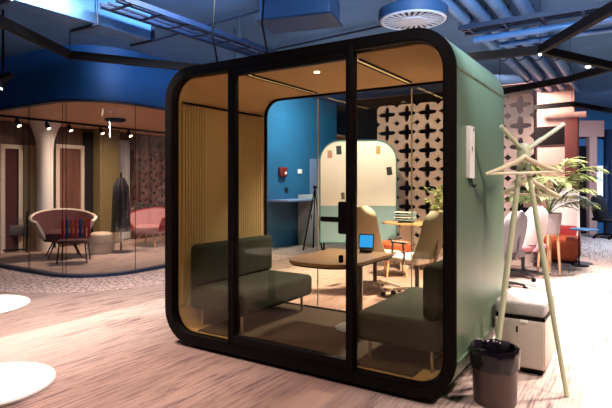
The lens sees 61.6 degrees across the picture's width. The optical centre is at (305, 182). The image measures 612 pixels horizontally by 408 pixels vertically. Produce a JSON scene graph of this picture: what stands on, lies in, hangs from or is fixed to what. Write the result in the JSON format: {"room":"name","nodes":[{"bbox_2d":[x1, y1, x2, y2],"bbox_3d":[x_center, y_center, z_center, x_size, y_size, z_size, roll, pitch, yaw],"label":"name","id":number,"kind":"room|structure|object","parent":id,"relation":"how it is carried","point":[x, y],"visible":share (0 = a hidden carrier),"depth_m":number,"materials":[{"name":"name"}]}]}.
{"room":"open-plan office","nodes":[
{"label":"open-plan office","id":0,"kind":"room"},
{"bbox_2d":[29,121,61,251],"bbox_3d":[-5.183,0.075,10.186,0.600,2.540,0.600,0,0,0],"label":"pillar","id":1,"kind":"structure","parent":0,"point":[44,138],"depth_m":10.05,"materials":[{"name":"white paint"}]},
{"bbox_2d":[0,121,164,252],"bbox_3d":[-3.919,0.045,12.892,0.101,2.600,9.200,0,0,33],"label":"wall","id":2,"kind":"structure","parent":0,"point":[10,133],"depth_m":11.48,"materials":[{"name":"brown wood"}]},
{"bbox_2d":[0,144,22,253],"bbox_3d":[-5.716,0.300,9.951,0.060,2.090,0.420,0,0,33],"label":"door","id":3,"kind":"structure","parent":2,"relation":"in","point":[11,156],"depth_m":9.95,"materials":[{"name":"wood"}]},
{"bbox_2d":[23,145,36,250],"bbox_3d":[-5.516,0.295,10.268,0.050,2.100,0.282,0,0,33],"label":"wall panel","id":4,"kind":"object","parent":2,"relation":"attached to","point":[32,148],"visible":0.71,"depth_m":10.25,"materials":[{"name":"brown wood"}]},
{"bbox_2d":[53,137,55,247],"bbox_3d":[-5.265,0.195,10.657,0.050,2.300,0.141,0,0,33],"label":"wall panel","id":5,"kind":"object","parent":2,"relation":"attached to","point":[54,149],"visible":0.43,"depth_m":10.67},
{"bbox_2d":[56,144,83,247],"bbox_3d":[-5.051,0.265,10.978,0.060,2.160,0.655,0,0,33],"label":"door","id":6,"kind":"structure","parent":2,"relation":"in","point":[73,155],"depth_m":11.00,"materials":[{"name":"brown wood"}]},
{"bbox_2d":[83,133,92,243],"bbox_3d":[-4.808,0.120,11.336,0.080,2.450,0.221,0,0,33],"label":"wall panel","id":7,"kind":"object","parent":2,"relation":"attached to","point":[87,137],"visible":0.71,"depth_m":11.29,"materials":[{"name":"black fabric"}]},
{"bbox_2d":[93,129,119,242],"bbox_3d":[-4.464,0.075,11.480,0.280,2.540,0.500,0,0,33],"label":"curtain","id":8,"kind":"object","parent":2,"relation":"hanging from","point":[106,146],"visible":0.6,"depth_m":11.31,"materials":[{"name":"yellow fabric"}]},
{"bbox_2d":[120,140,129,238],"bbox_3d":[-4.332,0.155,12.023,0.082,2.320,0.443,0,0,33],"label":"curtain","id":9,"kind":"object","parent":2,"relation":"hanging from","point":[124,145],"visible":0.32,"depth_m":12.11,"materials":[{"name":"white fabric"}]},
{"bbox_2d":[0,45,178,111],"bbox_3d":[-4.094,-1.570,9.789,4.960,0.770,3.600,0,0,33],"label":"wall","id":10,"kind":"structure","parent":0,"point":[41,75],"depth_m":7.49,"materials":[{"name":"blue paint"}]},
{"bbox_2d":[0,99,164,273],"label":"window","id":11,"kind":"structure","parent":10,"relation":"in","point":[62,101],"depth_m":7.65,"materials":[{"name":"clear glass"}]},
{"bbox_2d":[0,102,344,139],"bbox_3d":[-2.238,-1.225,11.929,3.750,0.060,8.790,0,0,33],"label":"ceiling","id":12,"kind":"structure","parent":0,"point":[94,113],"depth_m":9.08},
{"bbox_2d":[0,114,164,136],"bbox_3d":[-4.341,-1.097,10.425,0.118,0.191,4.200,0,0,33],"label":"ceiling track","id":13,"kind":"object","parent":12,"relation":"attached to","point":[18,124],"visible":1,"depth_m":10.00,"materials":[{"name":"black metal"}]},
{"bbox_2d":[104,118,125,122],"bbox_3d":[-3.552,-1.170,9.557,0.380,0.050,0.380,0,0,0],"label":"ceiling vent","id":14,"kind":"object","parent":12,"relation":"in","point":[117,120],"visible":1,"depth_m":9.43,"materials":[{"name":"black metal"}]},
{"bbox_2d":[267,98,336,248],"bbox_3d":[-0.187,-0.305,11.370,0.121,3.300,3.300,0,0,33],"label":"wall","id":15,"kind":"structure","parent":0,"point":[291,124],"depth_m":11.06,"materials":[{"name":"blue paint"}]},
{"bbox_2d":[278,167,287,176],"bbox_3d":[-0.479,-0.230,10.711,0.104,0.200,0.240,0,0,33],"label":"fire alarm","id":16,"kind":"object","parent":15,"relation":"attached to","point":[282,171],"visible":1,"depth_m":10.64,"materials":[{"name":"red plastic"}]},
{"bbox_2d":[267,198,315,201],"bbox_3d":[-0.274,0.358,10.664,0.500,0.040,1.100,0,0,33],"label":"wall shelf","id":17,"kind":"object","parent":15,"relation":"attached to","point":[296,199],"visible":0.81,"depth_m":10.38,"materials":[{"name":"blue wood"}]},
{"bbox_2d":[310,159,316,193],"bbox_3d":[0.294,0.095,11.987,0.013,1.300,0.750,0,0,33],"label":"poster","id":18,"kind":"object","parent":15,"relation":"attached to","point":[313,162],"visible":0.11,"depth_m":11.80,"materials":[{"name":"blue paper"}]},
{"bbox_2d":[0,234,611,407],"bbox_3d":[1.000,1.392,6.000,22.000,0.106,24.000,0,0,0],"label":"floor","id":19,"kind":"structure","parent":0,"point":[119,348],"depth_m":4.27,"materials":[{"name":"brown wood"}]},
{"bbox_2d":[0,295,30,314],"bbox_3d":[-2.020,1.045,3.130,0.600,0.600,0.600,0,0,0],"label":"round side table","id":20,"kind":"object","parent":19,"relation":"on","point":[8,303],"visible":0.81,"depth_m":3.20,"materials":[{"name":"white laminate"}]},
{"bbox_2d":[3,211,29,251],"bbox_3d":[-5.779,0.841,10.156,0.576,1.013,0.696,0,0,-20],"label":"bar chair","id":21,"kind":"object","parent":19,"relation":"on","point":[14,230],"visible":0.23,"depth_m":9.97,"materials":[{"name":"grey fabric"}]},
{"bbox_2d":[0,362,55,406],"bbox_3d":[-1.187,1.045,1.915,0.460,0.600,0.460,0,0,0],"label":"round side table","id":22,"kind":"object","parent":19,"relation":"on","point":[19,381],"visible":1,"depth_m":1.95,"materials":[{"name":"white laminate"}]},
{"bbox_2d":[29,208,96,259],"bbox_3d":[-4.448,0.914,9.401,1.127,0.874,0.911,0,0,-30],"label":"tub chair","id":23,"kind":"object","parent":19,"relation":"on","point":[47,223],"visible":0.73,"depth_m":9.47,"materials":[{"name":"fabric"}]},
{"bbox_2d":[42,229,82,241],"bbox_3d":[-4.407,0.959,9.329,0.745,0.211,0.745,0,0,-30],"label":"seat cushion","id":24,"kind":"object","parent":23,"relation":"on","point":[48,235],"depth_m":9.00,"materials":[{"name":"fabric"}]},
{"bbox_2d":[56,219,90,263],"bbox_3d":[-3.950,0.986,8.734,0.484,0.721,0.415,0,0,-15],"label":"striped chair","id":25,"kind":"object","parent":19,"relation":"on","point":[66,240],"visible":0.97,"depth_m":8.88,"materials":[{"name":"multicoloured fabric"}]},
{"bbox_2d":[0,263,164,277],"bbox_3d":[-4.028,1.320,8.525,6.157,0.050,2.656,0,0,-3],"label":"trim","id":26,"kind":"structure","parent":19,"relation":"on","point":[5,266],"depth_m":7.51,"materials":[{"name":"blue metal"}]},
{"bbox_2d":[87,231,114,253],"bbox_3d":[-3.939,1.143,9.857,0.507,0.405,0.507,0,0,0],"label":"pouf","id":27,"kind":"object","parent":19,"relation":"on","point":[103,242],"visible":0.93,"depth_m":9.66,"materials":[{"name":"beige fabric"}]},
{"bbox_2d":[111,172,132,253],"bbox_3d":[-3.606,0.570,10.000,0.440,1.550,0.440,0,0,0],"label":"stand","id":28,"kind":"object","parent":19,"relation":"on","point":[120,221],"visible":0.99,"depth_m":9.88,"materials":[{"name":"black fabric"}]},
{"bbox_2d":[130,207,164,247],"bbox_3d":[-3.317,0.945,11.028,1.044,0.812,0.844,0,0,10],"label":"tub chair","id":29,"kind":"object","parent":19,"relation":"on","point":[148,220],"visible":0.67,"depth_m":11.12,"materials":[{"name":"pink fabric"}]},
{"bbox_2d":[133,224,164,233],"bbox_3d":[-3.330,0.988,10.952,0.690,0.195,0.690,0,0,10],"label":"seat cushion","id":30,"kind":"object","parent":29,"relation":"on","point":[140,228],"depth_m":10.69,"materials":[{"name":"pink fabric"}]},
{"bbox_2d":[132,150,164,238],"bbox_3d":[-3.594,0.270,13.156,0.100,2.150,2.040,0,0,33],"label":"divider","id":31,"kind":"object","parent":19,"relation":"on","point":[140,161],"visible":0.36,"depth_m":12.63,"materials":[{"name":"brown wood"}]},
{"bbox_2d":[298,194,325,245],"bbox_3d":[0.139,0.795,11.248,0.440,1.080,0.520,0,0,33],"label":"locker","id":32,"kind":"object","parent":19,"relation":"on","point":[304,207],"visible":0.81,"depth_m":11.03,"materials":[{"name":"grey metal"}]},
{"bbox_2d":[302,186,322,250],"bbox_3d":[0.131,0.702,10.451,0.412,1.294,0.482,0,0,0],"label":"tripod","id":33,"kind":"object","parent":19,"relation":"on","point":[314,187],"visible":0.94,"depth_m":10.37,"materials":[{"name":"black metal"}]},
{"bbox_2d":[165,28,504,397],"bbox_3d":[0.187,0.198,4.172,2.520,2.295,1.362,0,0,33],"label":"pod","id":34,"kind":"object","parent":19,"relation":"on","point":[216,113],"visible":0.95,"depth_m":3.87,"materials":[{"name":"green metal"}]},
{"bbox_2d":[191,235,311,332],"bbox_3d":[-0.465,0.873,4.655,0.600,0.695,1.050,0,0,33],"label":"sofa","id":35,"kind":"object","parent":34,"relation":"on","point":[261,288],"visible":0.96,"depth_m":4.47,"materials":[{"name":"green fabric"}]},
{"bbox_2d":[249,75,311,92],"bbox_3d":[-0.181,-0.862,4.495,0.032,0.008,0.970,0,0,33],"label":"diffuser","id":36,"kind":"object","parent":34,"relation":"attached to","point":[259,77],"depth_m":4.41,"materials":[{"name":"beige plastic"}]},
{"bbox_2d":[289,248,393,333],"bbox_3d":[0.278,0.915,4.257,0.640,0.610,0.880,0,0,33],"label":"table","id":37,"kind":"object","parent":34,"relation":"on","point":[328,259],"visible":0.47,"depth_m":4.22,"materials":[{"name":"brown wood"}]},
{"bbox_2d":[359,233,373,252],"bbox_3d":[0.534,0.529,4.532,0.135,0.160,0.090,0,0,19],"label":"tablet","id":38,"kind":"object","parent":37,"relation":"on","point":[366,241],"visible":1,"depth_m":4.52,"materials":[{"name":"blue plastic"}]},
{"bbox_2d":[357,59,408,82],"bbox_3d":[0.616,-0.862,3.979,0.032,0.008,0.970,0,0,33],"label":"diffuser","id":39,"kind":"object","parent":34,"relation":"attached to","point":[363,62],"depth_m":3.91,"materials":[{"name":"beige plastic"}]},
{"bbox_2d":[357,260,442,372],"bbox_3d":[0.866,0.873,3.793,0.600,0.695,1.050,0,0,33],"label":"sofa","id":40,"kind":"object","parent":34,"relation":"on","point":[412,318],"visible":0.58,"depth_m":3.33,"materials":[{"name":"green fabric"}]},
{"bbox_2d":[319,140,396,262],"bbox_3d":[0.902,0.297,8.900,1.340,2.084,0.574,0,0,4],"label":"whiteboard","id":41,"kind":"object","parent":19,"relation":"on","point":[377,190],"visible":0.69,"depth_m":8.88,"materials":[{"name":"ceramic"}]},
{"bbox_2d":[327,150,331,157],"bbox_3d":[0.415,-0.501,8.916,0.090,0.133,0.006,0,0,4],"label":"card","id":42,"kind":"object","parent":41,"relation":"attached to","point":[329,152],"visible":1,"depth_m":8.91,"materials":[{"name":"pink paper"}]},
{"bbox_2d":[336,146,341,154],"bbox_3d":[0.571,-0.571,8.905,0.098,0.154,0.006,0,0,4],"label":"card","id":43,"kind":"object","parent":41,"relation":"attached to","point":[338,148],"visible":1,"depth_m":8.90,"materials":[{"name":"black paper"}]},
{"bbox_2d":[375,146,380,153],"bbox_3d":[1.245,-0.571,8.858,0.091,0.146,0.006,0,0,4],"label":"card","id":44,"kind":"object","parent":41,"relation":"attached to","point":[378,148],"visible":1,"depth_m":8.85,"materials":[{"name":"yellow paper"}]},
{"bbox_2d":[386,167,391,174],"bbox_3d":[1.435,-0.207,8.845,0.107,0.150,0.006,0,0,4],"label":"card","id":45,"kind":"object","parent":41,"relation":"attached to","point":[389,169],"visible":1,"depth_m":8.84,"materials":[{"name":"black paper"}]},
{"bbox_2d":[357,206,401,295],"bbox_3d":[0.838,0.808,6.378,0.637,1.072,0.655,0,0,42],"label":"office chair","id":46,"kind":"object","parent":19,"relation":"on","point":[367,222],"visible":0.43,"depth_m":6.12,"materials":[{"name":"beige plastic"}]},
{"bbox_2d":[384,249,400,253],"bbox_3d":[0.873,0.883,6.404,0.480,0.075,0.460,0,0,42],"label":"seat cushion","id":47,"kind":"object","parent":46,"relation":"on","point":[388,251],"depth_m":6.35,"materials":[{"name":"beige fabric"}]},
{"bbox_2d":[382,240,410,277],"bbox_3d":[1.287,1.093,7.403,0.450,0.507,0.450,0,0,0],"label":"chair","id":48,"kind":"object","parent":19,"relation":"on","point":[387,244],"visible":0.6,"depth_m":7.26,"materials":[{"name":"orange fabric"}]},
{"bbox_2d":[382,220,422,270],"bbox_3d":[2.089,0.976,7.694,1.930,0.738,0.720,0,0,33],"label":"table","id":49,"kind":"object","parent":19,"relation":"on","point":[405,228],"visible":0.35,"depth_m":7.90,"materials":[{"name":"brown wood"}]},
{"bbox_2d":[394,211,416,220],"bbox_3d":[1.590,0.532,8.220,0.300,0.150,0.220,0,0,33],"label":"document tray","id":50,"kind":"object","parent":49,"relation":"on","point":[397,214],"visible":0.84,"depth_m":8.17,"materials":[{"name":"white plastic"}]},
{"bbox_2d":[394,216,415,217],"bbox_3d":[1.590,0.547,8.220,0.300,0.012,0.220,0,0,33],"label":"shelf","id":51,"kind":"object","parent":50,"relation":"attached to","point":[394,216],"depth_m":8.19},
{"bbox_2d":[394,211,416,212],"bbox_3d":[1.590,0.467,8.220,0.300,0.012,0.220,0,0,33],"label":"shelf","id":52,"kind":"object","parent":50,"relation":"attached to","point":[395,211],"depth_m":8.19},
{"bbox_2d":[398,221,413,222],"bbox_3d":[1.534,0.599,7.875,0.240,0.014,0.170,0,0,10],"label":"tablet","id":53,"kind":"object","parent":49,"relation":"on","point":[398,221],"visible":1,"depth_m":7.85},
{"bbox_2d":[422,185,442,210],"bbox_3d":[2.029,0.317,7.895,0.415,0.581,0.481,0,0,33],"label":"potted plant","id":54,"kind":"object","parent":49,"relation":"on","point":[438,201],"visible":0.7,"depth_m":7.85,"materials":[{"name":"green plant"}]},
{"bbox_2d":[389,211,442,294],"bbox_3d":[1.306,0.828,5.977,0.637,1.032,0.655,0,0,-38],"label":"office chair","id":55,"kind":"object","parent":19,"relation":"on","point":[427,250],"visible":0.7,"depth_m":5.75,"materials":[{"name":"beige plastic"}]},
{"bbox_2d":[389,252,442,264],"bbox_3d":[1.286,0.883,6.016,0.480,0.075,0.460,0,0,-38],"label":"seat cushion","id":56,"kind":"object","parent":55,"relation":"on","point":[426,259],"depth_m":5.82,"materials":[{"name":"white fabric"}]},
{"bbox_2d":[377,94,533,266],"bbox_3d":[2.521,-0.052,9.024,2.744,2.794,0.101,0,0,33],"label":"screen","id":57,"kind":"object","parent":19,"relation":"on","point":[528,110],"visible":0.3,"depth_m":9.25,"materials":[{"name":"beige wood"}]},
{"bbox_2d":[470,338,520,407],"bbox_3d":[1.164,1.170,3.160,0.302,0.350,0.302,0,0,0],"label":"waste bin","id":58,"kind":"object","parent":19,"relation":"on","point":[495,363],"visible":1,"depth_m":3.05,"materials":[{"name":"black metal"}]},
{"bbox_2d":[504,210,527,288],"bbox_3d":[2.433,0.838,6.431,0.627,1.012,0.635,0,0,-28],"label":"office chair","id":59,"kind":"object","parent":19,"relation":"on","point":[521,221],"visible":0.38,"depth_m":6.18,"materials":[{"name":"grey fabric"}]},
{"bbox_2d":[504,251,524,258],"bbox_3d":[2.429,0.883,6.466,0.460,0.075,0.460,0,0,-28],"label":"seat cushion","id":60,"kind":"object","parent":59,"relation":"on","point":[522,253],"depth_m":6.27,"materials":[{"name":"grey fabric"}]},
{"bbox_2d":[495,287,555,374],"bbox_3d":[1.645,1.091,3.833,0.335,0.507,0.543,0,0,33],"label":"base cabinet","id":61,"kind":"object","parent":19,"relation":"on","point":[527,325],"visible":0.79,"depth_m":3.60,"materials":[{"name":"white metal"}]},
{"bbox_2d":[496,287,554,317],"bbox_3d":[1.648,0.887,3.839,0.335,0.100,0.530,0,0,33],"label":"seat cushion","id":62,"kind":"object","parent":61,"relation":"on","point":[520,302],"depth_m":3.65,"materials":[{"name":"grey fabric"}]},
{"bbox_2d":[510,206,547,281],"bbox_3d":[3.069,0.828,7.248,0.637,1.032,0.635,0,0,-22],"label":"office chair","id":63,"kind":"object","parent":19,"relation":"on","point":[530,243],"visible":0.56,"depth_m":7.01,"materials":[{"name":"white fabric"}]},
{"bbox_2d":[521,244,546,249],"bbox_3d":[3.065,0.883,7.282,0.480,0.075,0.460,0,0,-22],"label":"seat cushion","id":64,"kind":"object","parent":63,"relation":"on","point":[525,246],"depth_m":7.04,"materials":[{"name":"pink fabric"}]},
{"bbox_2d":[495,122,568,397],"bbox_3d":[1.470,0.472,3.414,0.495,1.750,0.407,0,0,0],"label":"coat rack","id":65,"kind":"object","parent":19,"relation":"on","point":[526,146],"visible":0.84,"depth_m":3.33,"materials":[{"name":"green paint"}]},
{"bbox_2d":[485,147,562,175],"bbox_3d":[1.398,-0.139,3.304,0.522,0.184,0.064,0,0,-8],"label":"clothes hanger","id":66,"kind":"object","parent":65,"relation":"hanging from","point":[496,171],"visible":1,"depth_m":3.28,"materials":[{"name":"beige wood"}]},
{"bbox_2d":[501,176,561,197],"bbox_3d":[1.510,0.001,3.448,0.381,0.202,0.061,0,0,21],"label":"clothes hanger","id":67,"kind":"object","parent":65,"relation":"hanging from","point":[523,181],"visible":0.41,"depth_m":3.42,"materials":[{"name":"beige wood"}]},
{"bbox_2d":[505,157,609,274],"bbox_3d":[3.692,0.480,7.615,1.465,1.731,1.074,0,0,-4],"label":"potted palm","id":68,"kind":"object","parent":19,"relation":"on","point":[554,218],"visible":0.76,"depth_m":7.51,"materials":[{"name":"plant"}]},
{"bbox_2d":[546,212,561,234],"bbox_3d":[3.611,0.598,7.624,0.350,0.315,0.350,0,0,0],"label":"pot","id":69,"kind":"object","parent":68,"relation":"on","point":[554,218],"depth_m":7.47,"materials":[{"name":"ceramic"}]},
{"bbox_2d":[543,187,580,263],"bbox_3d":[4.434,0.707,8.922,0.600,1.276,0.874,0,0,35],"label":"lounge chair","id":70,"kind":"object","parent":19,"relation":"on","point":[568,238],"visible":0.45,"depth_m":8.87,"materials":[{"name":"orange fabric"}]},
{"bbox_2d":[560,225,578,234],"bbox_3d":[4.527,0.895,9.055,0.560,0.300,0.140,0,0,35],"label":"cushion","id":71,"kind":"object","parent":70,"relation":"on","point":[565,230],"depth_m":8.95,"materials":[{"name":"red fabric"}]},
{"bbox_2d":[569,228,598,266],"bbox_3d":[4.504,1.042,8.313,0.430,0.605,0.430,0,0,0],"label":"side table","id":72,"kind":"object","parent":19,"relation":"on","point":[576,229],"visible":1,"depth_m":8.30,"materials":[{"name":"blue metal"}]},
{"bbox_2d":[590,195,611,239],"bbox_3d":[7.246,0.813,12.432,0.655,1.062,0.637,0,0,-20],"label":"office chair","id":73,"kind":"object","parent":19,"relation":"on","point":[602,215],"visible":0.91,"depth_m":12.29,"materials":[{"name":"black fabric"}]},
{"bbox_2d":[592,218,611,221],"bbox_3d":[7.289,0.883,12.439,0.460,0.075,0.480,0,0,-20],"label":"seat cushion","id":74,"kind":"object","parent":73,"relation":"on","point":[594,219],"depth_m":12.29,"materials":[{"name":"black fabric"}]},
{"bbox_2d":[0,0,611,126],"bbox_3d":[1.000,-2.005,6.000,22.000,0.100,24.000,0,0,0],"label":"ceiling","id":75,"kind":"structure","parent":0,"point":[355,15],"depth_m":6.94,"materials":[{"name":"blue paint"}]},
{"bbox_2d":[0,9,13,89],"bbox_3d":[-3.180,-1.468,5.388,0.205,0.974,0.123,0,0,0],"label":"track spotlight","id":76,"kind":"object","parent":75,"relation":"hanging from","point":[4,77],"visible":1,"depth_m":5.39,"materials":[{"name":"black metal"}]},
{"bbox_2d":[0,0,154,46],"bbox_3d":[-3.398,-1.728,3.068,0.440,0.455,6.000,0,0,33],"label":"ventilation duct","id":77,"kind":"object","parent":75,"relation":"hanging from","point":[79,15],"visible":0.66,"depth_m":4.91,"materials":[{"name":"blue metal"}]},
{"bbox_2d":[0,15,234,69],"bbox_3d":[-2.175,-1.659,5.426,0.992,0.592,3.233,0,0,34],"label":"beam","id":78,"kind":"structure","parent":75,"relation":"hanging from","point":[6,24],"depth_m":5.66,"materials":[{"name":"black metal"}]},
{"bbox_2d":[100,0,275,55],"bbox_3d":[-0.340,-1.782,6.817,0.373,0.346,5.200,0,0,33],"label":"cable tray","id":79,"kind":"object","parent":75,"relation":"hanging from","point":[111,7],"visible":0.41,"depth_m":5.31,"materials":[{"name":"blue metal"}]},
{"bbox_2d":[155,10,258,41],"bbox_3d":[-1.193,-1.905,6.211,2.329,0.028,0.028,0,0,38],"label":"conduit","id":80,"kind":"object","parent":75,"relation":"attached to","point":[256,11],"visible":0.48,"depth_m":6.03,"materials":[{"name":"blue metal"}]},
{"bbox_2d":[211,0,217,61],"bbox_3d":[-0.825,-1.447,4.666,0.074,1.017,0.037,0,0,0],"label":"power cable","id":81,"kind":"object","parent":75,"relation":"hanging from","point":[213,0],"visible":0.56,"depth_m":4.66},
{"bbox_2d":[261,0,267,52],"bbox_3d":[-0.346,-1.447,4.355,0.071,1.017,0.037,0,0,0],"label":"power cable","id":82,"kind":"object","parent":75,"relation":"hanging from","point":[263,2],"visible":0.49,"depth_m":4.35,"materials":[{"name":"black rubber"}]},
{"bbox_2d":[256,0,342,33],"bbox_3d":[-0.063,-1.806,5.350,0.800,0.298,0.470,0,0,19],"label":"air duct","id":83,"kind":"object","parent":75,"relation":"attached to","point":[280,16],"visible":1,"depth_m":5.21,"materials":[{"name":"blue metal"}]},
{"bbox_2d":[257,25,381,53],"bbox_3d":[0.139,-1.905,6.852,2.497,0.028,0.028,0,0,39],"label":"conduit","id":84,"kind":"object","parent":75,"relation":"attached to","point":[379,26],"visible":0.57,"depth_m":6.71,"materials":[{"name":"blue metal"}]},
{"bbox_2d":[378,0,447,29],"bbox_3d":[1.032,-1.754,4.950,0.660,0.401,0.660,0,0,0],"label":"ceiling vent","id":85,"kind":"object","parent":75,"relation":"in","point":[400,14],"visible":0.93,"depth_m":4.79,"materials":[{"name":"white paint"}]},
{"bbox_2d":[439,0,542,92],"bbox_3d":[2.396,-1.839,6.627,0.144,0.232,8.800,0,0,33],"label":"ceiling pipe","id":86,"kind":"object","parent":75,"relation":"hanging from","point":[454,8],"visible":0.61,"depth_m":6.41,"materials":[{"name":"blue metal"}]},
{"bbox_2d":[459,0,553,91],"bbox_3d":[2.567,-1.839,6.543,0.144,0.232,8.600,0,0,33],"label":"ceiling pipe","id":87,"kind":"object","parent":75,"relation":"hanging from","point":[479,12],"visible":0.59,"depth_m":6.08,"materials":[{"name":"blue metal"}]},
{"bbox_2d":[431,0,611,69],"bbox_3d":[2.560,-1.653,4.953,2.296,0.605,2.489,0,0,0],"label":"beam","id":88,"kind":"structure","parent":75,"relation":"hanging from","point":[547,48],"depth_m":5.45,"materials":[{"name":"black metal"}]},
{"bbox_2d":[499,26,611,47],"bbox_3d":[4.669,-1.530,4.057,6.000,0.057,0.060,0,0,33],"label":"conduit","id":89,"kind":"object","parent":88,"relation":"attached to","point":[603,30],"visible":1,"depth_m":5.42,"materials":[{"name":"blue metal"}]},
{"bbox_2d":[484,0,565,90],"bbox_3d":[2.758,-1.839,6.459,0.144,0.232,8.400,0,0,33],"label":"ceiling pipe","id":90,"kind":"object","parent":75,"relation":"hanging from","point":[499,8],"visible":0.54,"depth_m":6.32,"materials":[{"name":"blue metal"}]},
{"bbox_2d":[458,0,611,35],"bbox_3d":[4.186,-1.777,3.854,6.000,0.356,0.273,0,0,33],"label":"cable tray","id":91,"kind":"object","parent":75,"relation":"hanging from","point":[580,11],"visible":0.96,"depth_m":5.09,"materials":[{"name":"blue metal"}]},
{"bbox_2d":[473,16,611,42],"bbox_3d":[4.328,-1.540,3.894,6.000,0.067,0.070,0,0,33],"label":"conduit","id":92,"kind":"object","parent":91,"relation":"attached to","point":[556,27],"visible":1,"depth_m":5.21,"materials":[{"name":"blue metal"}]},
{"bbox_2d":[512,0,580,91],"bbox_3d":[2.969,-1.839,6.375,0.144,0.232,8.200,0,0,33],"label":"ceiling pipe","id":93,"kind":"object","parent":75,"relation":"hanging from","point":[524,6],"visible":0.38,"depth_m":6.10,"materials":[{"name":"blue metal"}]},
{"bbox_2d":[503,67,611,93],"bbox_3d":[3.420,-1.659,7.097,0.210,0.592,1.894,0,0,-23],"label":"beam","id":94,"kind":"structure","parent":75,"relation":"hanging from","point":[596,71],"depth_m":7.06,"materials":[{"name":"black metal"}]},
{"bbox_2d":[526,101,611,112],"bbox_3d":[5.370,-1.659,9.650,2.412,0.592,0.702,0,0,-17],"label":"beam","id":95,"kind":"structure","parent":75,"relation":"hanging from","point":[571,103],"depth_m":9.37,"materials":[{"name":"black metal"}]},
{"bbox_2d":[337,127,344,134],"bbox_3d":[1.000,-0.305,17.950,22.000,3.300,0.100,0,0,0],"label":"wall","id":96,"kind":"structure","parent":0,"point":[340,130],"depth_m":17.90,"materials":[{"name":"paint"}]},
{"bbox_2d":[359,83,574,252],"bbox_3d":[3.062,-0.305,10.900,4.700,3.300,0.122,0,0,33],"label":"wall","id":97,"kind":"structure","parent":0,"point":[551,154],"depth_m":9.78,"materials":[{"name":"paint"}]},
{"bbox_2d":[345,83,534,251],"bbox_3d":[2.679,-0.305,11.017,4.130,3.260,0.061,0,0,33],"label":"wall panel","id":98,"kind":"object","parent":97,"relation":"attached to","point":[367,124],"visible":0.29,"depth_m":11.20,"materials":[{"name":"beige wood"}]},
{"bbox_2d":[535,126,564,144],"bbox_3d":[4.558,-0.905,9.807,0.780,0.340,0.050,0,0,33],"label":"wall display","id":99,"kind":"object","parent":97,"relation":"attached to","point":[558,137],"visible":0.38,"depth_m":9.73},
{"bbox_2d":[556,111,586,117],"bbox_3d":[5.014,-1.275,9.684,0.500,0.100,0.200,0,0,33],"label":"beam","id":100,"kind":"structure","parent":0,"point":[583,114],"depth_m":9.53,"materials":[{"name":"paint"}]},
{"bbox_2d":[565,117,578,188],"bbox_3d":[4.950,0.065,9.547,0.220,2.550,0.240,0,0,33],"label":"column","id":101,"kind":"structure","parent":0,"point":[572,123],"depth_m":9.45,"materials":[{"name":"paint"}]},
{"bbox_2d":[585,137,596,233],"bbox_3d":[7.549,0.061,13.585,0.199,2.561,0.210,0,0,0],"label":"column corridor","id":102,"kind":"structure","parent":0,"point":[590,142],"depth_m":13.48,"materials":[{"name":"pink paint"}]},
{"bbox_2d":[579,121,603,136],"bbox_3d":[7.503,-1.432,13.595,0.689,0.424,0.190,0,0,0],"label":"beam corridor","id":103,"kind":"structure","parent":0,"point":[586,128],"depth_m":13.50,"materials":[{"name":"pink paint"}]},
{"bbox_2d":[575,110,611,145],"bbox_3d":[8.006,-0.640,13.775,1.697,3.969,0.150,0,0,0],"label":"wall","id":104,"kind":"structure","parent":0,"point":[592,115],"depth_m":13.70,"materials":[{"name":"blue paint"}]},
{"bbox_2d":[579,146,585,233],"bbox_3d":[7.317,0.180,13.635,0.212,2.322,0.110,0,0,0],"label":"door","id":105,"kind":"structure","parent":104,"relation":"in","point":[582,149],"depth_m":13.58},
{"bbox_2d":[597,140,602,233],"bbox_3d":[7.768,0.101,13.625,0.212,2.481,0.130,0,0,0],"label":"window","id":106,"kind":"structure","parent":104,"relation":"in","point":[599,142],"depth_m":13.58,"materials":[{"name":"blue glass"}]},
{"bbox_2d":[602,129,611,233],"bbox_3d":[7.966,-0.032,13.575,0.133,2.746,0.230,0,0,0],"label":"column","id":107,"kind":"structure","parent":0,"point":[607,139],"depth_m":13.46,"materials":[{"name":"paint"}]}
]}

